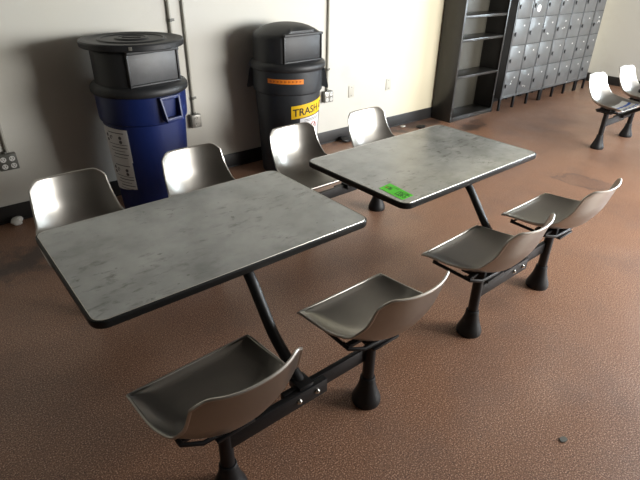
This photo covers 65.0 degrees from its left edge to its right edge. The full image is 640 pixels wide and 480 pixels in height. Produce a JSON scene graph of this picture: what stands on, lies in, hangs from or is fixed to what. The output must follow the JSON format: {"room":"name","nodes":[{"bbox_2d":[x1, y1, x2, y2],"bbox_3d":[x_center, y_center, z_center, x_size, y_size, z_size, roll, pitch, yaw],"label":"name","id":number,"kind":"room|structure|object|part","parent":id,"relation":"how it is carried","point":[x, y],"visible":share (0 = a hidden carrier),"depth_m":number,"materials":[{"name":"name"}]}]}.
{"room":"break room","nodes":[
{"label":"break room","id":0,"kind":"room"},
{"bbox_2d":[0,0,445,206],"bbox_3d":[-0.165,-2.379,4.771,12.550,3.100,0.120,-21,36,-34],"label":"wall","id":1,"kind":"structure","parent":0,"point":[49,117],"depth_m":4.33,"materials":[{"name":"white paint"}]},
{"bbox_2d":[0,124,8,152],"bbox_3d":[-2.255,-1.759,3.051,0.056,2.560,0.030,-21,36,-34],"label":"conduit","id":2,"kind":"object","parent":1,"relation":"attached to","point":[1,131],"visible":1,"depth_m":3.62,"materials":[{"name":"metal"}]},
{"bbox_2d":[0,151,19,171],"bbox_3d":[-2.287,-0.581,3.679,0.125,0.131,0.063,-21,36,-34],"label":"outlet box","id":3,"kind":"object","parent":1,"relation":"attached to","point":[8,161],"visible":1,"depth_m":3.66,"materials":[{"name":"metal"}]},
{"bbox_2d":[166,0,173,32],"bbox_3d":[-1.186,-2.327,3.728,0.062,2.200,0.036,-21,36,-34],"label":"conduit","id":4,"kind":"object","parent":1,"relation":"attached to","point":[169,19],"visible":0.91,"depth_m":4.02,"materials":[{"name":"metal"}]},
{"bbox_2d":[181,0,195,112],"bbox_3d":[-1.093,-2.220,3.877,0.056,2.530,0.030,-21,36,-34],"label":"conduit","id":5,"kind":"object","parent":1,"relation":"attached to","point":[182,2],"visible":1,"depth_m":4.23,"materials":[{"name":"metal"}]},
{"bbox_2d":[189,112,201,127],"bbox_3d":[-1.115,-1.076,4.499,0.095,0.131,0.058,-21,36,-34],"label":"outlet box","id":6,"kind":"object","parent":1,"relation":"attached to","point":[194,118],"visible":1,"depth_m":4.48,"materials":[{"name":"metal"}]},
{"bbox_3d":[-1.101,-1.060,4.488,0.087,0.107,0.003,-21,36,-34],"label":"plate","id":7,"kind":"part","parent":6,"relation":"part of","materials":[{"name":"silver metal"}]},
{"bbox_2d":[0,79,581,224],"bbox_3d":[-0.148,-1.057,5.446,12.338,0.135,0.022,-21,36,-34],"label":"baseboard","id":8,"kind":"structure","parent":1,"relation":"attached to","point":[23,209],"depth_m":5.07,"materials":[{"name":"black rubber"}]},
{"bbox_2d":[322,89,332,102],"bbox_3d":[0.082,-1.538,5.358,0.120,0.131,0.058,-21,36,-34],"label":"outlet box","id":9,"kind":"object","parent":1,"relation":"attached to","point":[327,96],"visible":1,"depth_m":5.34,"materials":[{"name":"metal"}]},
{"bbox_3d":[0.097,-1.522,5.346,0.112,0.107,0.003,-21,36,-34],"label":"plate","id":10,"kind":"part","parent":9,"relation":"part of","materials":[{"name":"silver metal"}]},
{"bbox_2d":[326,0,329,88],"bbox_3d":[0.104,-2.684,4.734,0.058,2.525,0.032,-21,36,-34],"label":"conduit","id":11,"kind":"object","parent":1,"relation":"attached to","point":[328,16],"visible":1,"depth_m":5.08,"materials":[{"name":"metal"}]},
{"bbox_2d":[348,85,353,97],"bbox_3d":[0.348,-1.649,5.579,0.080,0.130,0.009,-21,36,-34],"label":"wall plate","id":12,"kind":"object","parent":1,"relation":"attached to","point":[351,88],"visible":1,"depth_m":5.58,"materials":[{"name":"grey plastic"}]},
{"bbox_2d":[385,78,390,89],"bbox_3d":[0.804,-1.829,5.904,0.080,0.130,0.009,-21,36,-34],"label":"wall plate","id":13,"kind":"object","parent":1,"relation":"attached to","point":[388,81],"visible":1,"depth_m":5.90,"materials":[{"name":"grey plastic"}]},
{"bbox_2d":[0,80,639,479],"bbox_3d":[1.755,0.213,3.486,12.350,0.100,6.042,-21,36,-34],"label":"floor","id":14,"kind":"structure","parent":0,"point":[562,359],"depth_m":2.67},
{"bbox_2d":[11,216,22,225],"bbox_3d":[-2.315,-0.148,3.838,0.080,0.059,0.088,-8,30,-15],"label":"crumpled paper","id":15,"kind":"object","parent":14,"relation":"on","point":[17,220],"visible":1,"depth_m":3.82,"materials":[{"name":"white paper"}]},
{"bbox_2d":[89,47,187,208],"bbox_3d":[-1.319,-0.822,3.838,0.680,1.265,0.680,-4,30,-10],"label":"can","id":16,"kind":"object","parent":14,"relation":"on","point":[140,97],"visible":0.87,"depth_m":3.53,"materials":[{"name":"blue plastic"}]},
{"bbox_2d":[77,31,183,52],"bbox_3d":[-1.312,-1.392,3.507,0.704,0.052,0.704,-21,36,-34],"label":"lid","id":17,"kind":"object","parent":16,"relation":"on","point":[133,41],"visible":1,"depth_m":3.37,"materials":[{"name":"black plastic"}]},
{"bbox_2d":[89,51,180,87],"bbox_3d":[-1.327,-1.276,3.605,0.596,0.245,0.546,-21,36,-34],"label":"hood","id":18,"kind":"object","parent":16,"relation":"attached to","point":[150,68],"depth_m":3.40,"materials":[{"name":"black plastic"}]},
{"bbox_3d":[-1.138,-1.186,3.455,0.034,0.236,0.398,24,37,35],"label":"door frame","id":19,"kind":"part","parent":16,"relation":"part of","materials":[{"name":"black plastic"}]},
{"bbox_3d":[-1.143,-1.187,3.459,0.008,0.194,0.365,24,37,35],"label":"swing door","id":20,"kind":"part","parent":16,"relation":"part of","materials":[{"name":"plastic"}]},
{"bbox_3d":[-1.045,-0.927,3.546,0.054,0.172,0.168,21,35,31],"label":"handle","id":21,"kind":"part","parent":16,"relation":"part of","materials":[{"name":"blue plastic"}]},
{"bbox_2d":[28,143,449,479],"bbox_3d":[-0.515,0.245,2.465,1.284,0.775,1.975,-21,36,-34],"label":"table","id":22,"kind":"object","parent":14,"relation":"on","point":[117,264],"visible":1,"depth_m":2.09,"materials":[{"name":"laminate"}]},
{"bbox_3d":[-1.250,-0.137,2.657,0.488,0.311,0.482,-21,36,-34],"label":"seat","id":23,"kind":"part","parent":22,"relation":"part of","materials":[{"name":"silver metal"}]},
{"bbox_3d":[-0.684,-0.355,3.063,0.488,0.311,0.482,-21,36,-34],"label":"seat","id":24,"kind":"part","parent":22,"relation":"part of","materials":[{"name":"silver metal"}]},
{"bbox_3d":[-0.510,-0.063,2.292,1.267,0.003,0.795,-21,36,-34],"label":"metal trim","id":25,"kind":"part","parent":22,"relation":"part of","materials":[{"name":"grey metal"}]},
{"bbox_3d":[-0.324,0.443,1.655,0.488,0.311,0.482,-22,37,-35],"label":"seat","id":26,"kind":"part","parent":22,"relation":"part of","materials":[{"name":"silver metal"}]},
{"bbox_3d":[-0.346,0.753,1.846,0.068,0.302,0.068,-21,36,-34],"label":"post","id":27,"kind":"part","parent":22,"relation":"part of","materials":[{"name":"black metal"}]},
{"bbox_3d":[-0.256,0.302,2.135,0.120,0.440,0.655,-21,36,-34],"label":"support arm","id":28,"kind":"part","parent":22,"relation":"part of","materials":[{"name":"black metal"}]},
{"bbox_3d":[0.220,0.534,2.252,0.068,0.302,0.068,-21,36,-34],"label":"post","id":29,"kind":"part","parent":22,"relation":"part of","materials":[{"name":"black metal"}]},
{"bbox_3d":[0.241,0.225,2.061,0.488,0.311,0.482,-21,36,-34],"label":"seat","id":30,"kind":"part","parent":22,"relation":"part of","materials":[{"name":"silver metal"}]},
{"bbox_2d":[247,21,327,170],"bbox_3d":[-0.297,-1.309,4.675,0.680,1.325,0.680,-21,36,-34],"label":"trash can","id":31,"kind":"object","parent":14,"relation":"on","point":[287,74],"visible":0.91,"depth_m":4.35,"materials":[{"name":"grey plastic"}]},
{"bbox_3d":[-0.632,-1.491,4.562,0.054,0.172,0.168,0,29,-2],"label":"handle","id":32,"kind":"part","parent":31,"relation":"part of","materials":[{"name":"grey plastic"}]},
{"bbox_2d":[249,21,324,72],"bbox_3d":[-0.289,-1.728,4.439,0.680,0.363,0.680,-21,36,-34],"label":"hood","id":33,"kind":"object","parent":31,"relation":"attached to","point":[282,46],"depth_m":4.25,"materials":[{"name":"black plastic"}]},
{"bbox_3d":[-0.146,-1.643,4.301,0.388,0.194,0.008,-23,37,-36],"label":"swing door","id":34,"kind":"part","parent":31,"relation":"part of","materials":[{"name":"black plastic"}]},
{"bbox_3d":[-0.141,-1.641,4.296,0.420,0.236,0.034,-23,37,-36],"label":"door frame","id":35,"kind":"part","parent":31,"relation":"part of","materials":[{"name":"black plastic"}]},
{"bbox_3d":[0.045,-1.491,4.583,0.054,0.172,0.168,0,29,-2],"label":"handle","id":36,"kind":"part","parent":31,"relation":"part of","materials":[{"name":"grey plastic"}]},
{"bbox_2d":[340,136,350,142],"bbox_3d":[0.292,-1.146,5.696,0.160,0.057,0.114,-21,36,-34],"label":"scrap","id":37,"kind":"object","parent":14,"relation":"on","point":[345,139],"visible":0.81,"depth_m":5.66,"materials":[{"name":"black"}]},
{"bbox_2d":[269,106,621,338],"bbox_3d":[0.658,-0.214,3.317,1.284,0.775,1.975,-22,36,-34],"label":"table","id":38,"kind":"object","parent":14,"relation":"on","point":[409,170],"visible":0.91,"depth_m":3.01,"materials":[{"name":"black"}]},
{"bbox_3d":[-0.081,-0.591,3.502,0.488,0.311,0.482,-22,36,-34],"label":"seat","id":39,"kind":"part","parent":38,"relation":"part of","materials":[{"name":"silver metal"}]},
{"bbox_3d":[0.399,-0.472,3.531,0.120,0.440,0.655,-22,36,-34],"label":"support arm","id":40,"kind":"part","parent":38,"relation":"part of","materials":[{"name":"black metal"}]},
{"bbox_3d":[0.479,-0.813,3.914,0.488,0.311,0.482,-22,36,-34],"label":"seat","id":41,"kind":"part","parent":38,"relation":"part of","materials":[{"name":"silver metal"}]},
{"bbox_3d":[0.663,-0.522,3.144,1.267,0.003,0.795,-22,36,-34],"label":"metal trim","id":42,"kind":"part","parent":38,"relation":"part of","materials":[{"name":"grey metal"}]},
{"bbox_3d":[0.837,0.293,2.700,0.068,0.302,0.068,-22,36,-34],"label":"post","id":43,"kind":"part","parent":38,"relation":"part of","materials":[{"name":"black metal"}]},
{"bbox_3d":[0.921,-0.159,2.990,0.120,0.440,0.655,-22,36,-34],"label":"support arm","id":44,"kind":"part","parent":38,"relation":"part of","materials":[{"name":"black metal"}]},
{"bbox_3d":[0.859,-0.017,2.510,0.488,0.311,0.482,-23,37,-36],"label":"seat","id":45,"kind":"part","parent":38,"relation":"part of","materials":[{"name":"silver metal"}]},
{"bbox_3d":[1.397,0.071,3.112,0.068,0.302,0.068,-22,36,-34],"label":"post","id":46,"kind":"part","parent":38,"relation":"part of","materials":[{"name":"black metal"}]},
{"bbox_3d":[1.419,-0.238,2.921,0.488,0.311,0.482,-22,36,-34],"label":"seat","id":47,"kind":"part","parent":38,"relation":"part of","materials":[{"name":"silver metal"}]},
{"bbox_2d":[431,0,511,122],"bbox_3d":[1.927,-2.625,6.247,0.915,2.145,0.304,-21,36,-34],"label":"bookcase","id":48,"kind":"object","parent":14,"relation":"on","point":[473,33],"visible":1,"depth_m":6.44,"materials":[{"name":"paint"}]},
{"bbox_3d":[1.579,-2.485,6.004,0.020,2.130,0.300,-21,36,-34],"label":"panel","id":49,"kind":"part","parent":48,"relation":"part of","materials":[{"name":"paint"}]},
{"bbox_3d":[1.913,-1.713,6.758,0.873,0.055,0.288,-21,36,-34],"label":"shelf","id":50,"kind":"part","parent":48,"relation":"part of","materials":[{"name":"metal"}]},
{"bbox_3d":[1.834,-2.684,6.346,0.875,2.110,0.008,-21,36,-34],"label":"panel","id":51,"kind":"part","parent":48,"relation":"part of","materials":[{"name":"paint"}]},
{"bbox_3d":[1.921,-2.164,6.505,0.873,0.030,0.288,-21,36,-34],"label":"shelf","id":52,"kind":"part","parent":48,"relation":"part of","materials":[{"name":"metal"}]},
{"bbox_3d":[1.927,-2.539,6.294,0.873,0.030,0.288,-21,36,-34],"label":"shelf","id":53,"kind":"part","parent":48,"relation":"part of","materials":[{"name":"metal"}]},
{"bbox_3d":[1.931,-2.765,6.166,0.873,0.030,0.288,-21,36,-34],"label":"shelf","id":54,"kind":"part","parent":48,"relation":"part of","materials":[{"name":"metal"}]},
{"bbox_3d":[2.273,-2.753,6.501,0.020,2.130,0.300,-21,36,-34],"label":"panel","id":55,"kind":"part","parent":48,"relation":"part of","materials":[{"name":"paint"}]},
{"bbox_2d":[493,0,560,110],"bbox_3d":[2.785,-2.953,6.819,1.056,2.183,0.374,-21,36,-34],"label":"locker","id":56,"kind":"object","parent":14,"relation":"on","point":[531,25],"visible":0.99,"depth_m":6.80,"materials":[{"name":"metal"}]},
{"bbox_3d":[2.604,-2.142,6.874,0.320,0.320,0.014,-21,36,-34],"label":"door","id":57,"kind":"part","parent":56,"relation":"part of","materials":[{"name":"paint"}]},
{"bbox_3d":[2.609,-2.428,6.713,0.320,0.320,0.014,-21,36,-34],"label":"door","id":58,"kind":"part","parent":56,"relation":"part of","materials":[{"name":"paint"}]},
{"bbox_3d":[2.614,-2.713,6.552,0.320,0.320,0.014,-21,36,-34],"label":"door","id":59,"kind":"part","parent":56,"relation":"part of","materials":[{"name":"paint"}]},
{"bbox_3d":[2.878,-2.247,7.070,0.320,0.320,0.014,-21,36,-34],"label":"door","id":60,"kind":"part","parent":56,"relation":"part of","materials":[{"name":"paint"}]},
{"bbox_3d":[2.619,-2.999,6.391,0.320,0.320,0.014,-21,36,-34],"label":"door","id":61,"kind":"part","parent":56,"relation":"part of","materials":[{"name":"paint"}]},
{"bbox_3d":[2.883,-2.533,6.910,0.320,0.320,0.014,-21,36,-34],"label":"door","id":62,"kind":"part","parent":56,"relation":"part of","materials":[{"name":"paint"}]},
{"bbox_3d":[2.888,-2.819,6.749,0.320,0.320,0.014,-21,36,-34],"label":"door","id":63,"kind":"part","parent":56,"relation":"part of","materials":[{"name":"paint"}]},
{"bbox_3d":[3.152,-2.353,7.267,0.320,0.320,0.014,-21,36,-34],"label":"door","id":64,"kind":"part","parent":56,"relation":"part of","materials":[{"name":"paint"}]},
{"bbox_3d":[2.893,-3.105,6.588,0.320,0.320,0.014,-21,36,-34],"label":"door","id":65,"kind":"part","parent":56,"relation":"part of","materials":[{"name":"paint"}]},
{"bbox_3d":[3.157,-2.639,7.106,0.320,0.320,0.014,-21,36,-34],"label":"door","id":66,"kind":"part","parent":56,"relation":"part of","materials":[{"name":"paint"}]},
{"bbox_3d":[3.162,-2.925,6.945,0.320,0.320,0.014,-21,36,-34],"label":"door","id":67,"kind":"part","parent":56,"relation":"part of","materials":[{"name":"paint"}]},
{"bbox_3d":[3.167,-3.211,6.785,0.320,0.320,0.014,-21,36,-34],"label":"door","id":68,"kind":"part","parent":56,"relation":"part of","materials":[{"name":"paint"}]},
{"bbox_2d":[520,0,596,99],"bbox_3d":[3.614,-3.273,7.414,1.056,2.183,0.374,-21,36,-34],"label":"locker","id":69,"kind":"object","parent":14,"relation":"on","point":[574,20],"visible":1,"depth_m":7.44,"materials":[{"name":"metal"}]},
{"bbox_3d":[3.433,-2.462,7.469,0.320,0.320,0.014,-21,36,-34],"label":"door","id":70,"kind":"part","parent":69,"relation":"part of","materials":[{"name":"paint"}]},
{"bbox_3d":[3.438,-2.748,7.308,0.320,0.320,0.014,-21,36,-34],"label":"door","id":71,"kind":"part","parent":69,"relation":"part of","materials":[{"name":"paint"}]},
{"bbox_3d":[3.443,-3.033,7.147,0.320,0.320,0.014,-21,36,-34],"label":"door","id":72,"kind":"part","parent":69,"relation":"part of","materials":[{"name":"paint"}]},
{"bbox_3d":[3.707,-2.567,7.665,0.320,0.320,0.014,-21,36,-34],"label":"door","id":73,"kind":"part","parent":69,"relation":"part of","materials":[{"name":"paint"}]},
{"bbox_3d":[3.448,-3.319,6.987,0.320,0.320,0.014,-21,36,-34],"label":"door","id":74,"kind":"part","parent":69,"relation":"part of","materials":[{"name":"paint"}]},
{"bbox_3d":[3.715,-3.284,7.268,1.056,2.018,0.016,-21,36,-34],"label":"frame","id":75,"kind":"part","parent":69,"relation":"part of","materials":[{"name":"paint"}]},
{"bbox_3d":[3.712,-2.853,7.505,0.320,0.320,0.014,-21,36,-34],"label":"door","id":76,"kind":"part","parent":69,"relation":"part of","materials":[{"name":"paint"}]},
{"bbox_3d":[3.717,-3.139,7.344,0.320,0.320,0.014,-21,36,-34],"label":"door","id":77,"kind":"part","parent":69,"relation":"part of","materials":[{"name":"paint"}]},
{"bbox_3d":[3.982,-2.673,7.862,0.320,0.320,0.014,-21,36,-34],"label":"door","id":78,"kind":"part","parent":69,"relation":"part of","materials":[{"name":"paint"}]},
{"bbox_3d":[3.722,-3.425,7.183,0.320,0.320,0.014,-21,36,-34],"label":"door","id":79,"kind":"part","parent":69,"relation":"part of","materials":[{"name":"paint"}]},
{"bbox_3d":[3.987,-2.959,7.701,0.320,0.320,0.014,-21,36,-34],"label":"door","id":80,"kind":"part","parent":69,"relation":"part of","materials":[{"name":"paint"}]},
{"bbox_3d":[3.992,-3.245,7.540,0.320,0.320,0.014,-21,36,-34],"label":"door","id":81,"kind":"part","parent":69,"relation":"part of","materials":[{"name":"paint"}]},
{"bbox_3d":[3.997,-3.531,7.380,0.320,0.320,0.014,-21,36,-34],"label":"door","id":82,"kind":"part","parent":69,"relation":"part of","materials":[{"name":"paint"}]},
{"bbox_2d":[559,436,567,442],"bbox_3d":[1.061,0.869,2.191,0.036,0.005,0.031,-1,29,-4],"label":"chip","id":83,"kind":"object","parent":14,"relation":"on","point":[563,439],"visible":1,"depth_m":2.19,"materials":[{"name":"grey"}]},
{"bbox_2d":[555,0,606,90],"bbox_3d":[4.149,-3.479,7.798,0.296,2.183,0.374,-21,36,-34],"label":"locker","id":84,"kind":"object","parent":14,"relation":"on","point":[600,6],"visible":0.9,"depth_m":7.84,"materials":[{"name":"metal"}]},
{"bbox_3d":[4.242,-2.774,8.049,0.266,0.320,0.014,-21,36,-34],"label":"door","id":85,"kind":"part","parent":84,"relation":"part of","materials":[{"name":"paint"}]},
{"bbox_3d":[4.250,-3.490,7.652,0.296,2.018,0.016,-21,36,-34],"label":"frame","id":86,"kind":"part","parent":84,"relation":"part of","materials":[{"name":"paint"}]},
{"bbox_3d":[4.247,-3.060,7.888,0.266,0.320,0.014,-21,36,-34],"label":"door","id":87,"kind":"part","parent":84,"relation":"part of","materials":[{"name":"paint"}]},
{"bbox_3d":[4.252,-3.345,7.727,0.266,0.320,0.014,-21,36,-34],"label":"door","id":88,"kind":"part","parent":84,"relation":"part of","materials":[{"name":"paint"}]},
{"bbox_3d":[4.257,-3.631,7.567,0.266,0.320,0.014,-21,36,-34],"label":"door","id":89,"kind":"part","parent":84,"relation":"part of","materials":[{"name":"paint"}]},
{"bbox_2d":[589,64,639,149],"bbox_3d":[3.846,-1.200,5.170,1.284,0.775,1.975,-21,36,-34],"label":"table","id":90,"kind":"object","parent":14,"relation":"on","point":[601,94],"visible":0.97,"depth_m":5.56,"materials":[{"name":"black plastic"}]},
{"bbox_3d":[3.106,-1.251,5.517,0.068,0.302,0.068,-21,36,-34],"label":"post","id":91,"kind":"part","parent":90,"relation":"part of","materials":[{"name":"black metal"}]},
{"bbox_3d":[3.111,-1.581,5.362,0.488,0.311,0.482,-21,36,-34],"label":"seat","id":92,"kind":"part","parent":90,"relation":"part of","materials":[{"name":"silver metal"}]},
{"bbox_2d":[612,101,638,109],"bbox_3d":[3.240,-1.427,5.354,0.305,0.036,0.184,-21,36,-34],"label":"striped cloth","id":93,"kind":"object","parent":90,"relation":"on","point":[622,105],"visible":0.96,"depth_m":5.38,"materials":[{"name":"white fabric"}]},
{"bbox_3d":[3.591,-1.459,5.386,0.120,0.440,0.655,-21,36,-34],"label":"support arm","id":94,"kind":"part","parent":90,"relation":"part of","materials":[{"name":"black"}]},
{"bbox_3d":[3.677,-1.799,5.768,0.488,0.311,0.482,-21,36,-34],"label":"seat","id":95,"kind":"part","parent":90,"relation":"part of","materials":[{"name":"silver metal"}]},
{"bbox_3d":[3.672,-1.469,5.923,0.068,0.302,0.068,-21,36,-34],"label":"post","id":96,"kind":"part","parent":90,"relation":"part of","materials":[{"name":"black metal"}]},
{"bbox_2d":[588,0,639,80],"bbox_3d":[6.614,-3.047,6.170,0.120,3.100,6.042,-21,36,-34],"label":"wall","id":97,"kind":"structure","parent":0,"point":[617,44],"depth_m":8.27,"materials":[{"name":"white paint"}]},
{"bbox_2d":[582,72,639,86],"bbox_3d":[6.535,-1.732,6.855,0.026,0.135,6.042,-21,36,-34],"label":"baseboard","id":98,"kind":"structure","parent":97,"relation":"attached to","point":[611,80],"depth_m":8.53,"materials":[{"name":"black rubber"}]}
]}

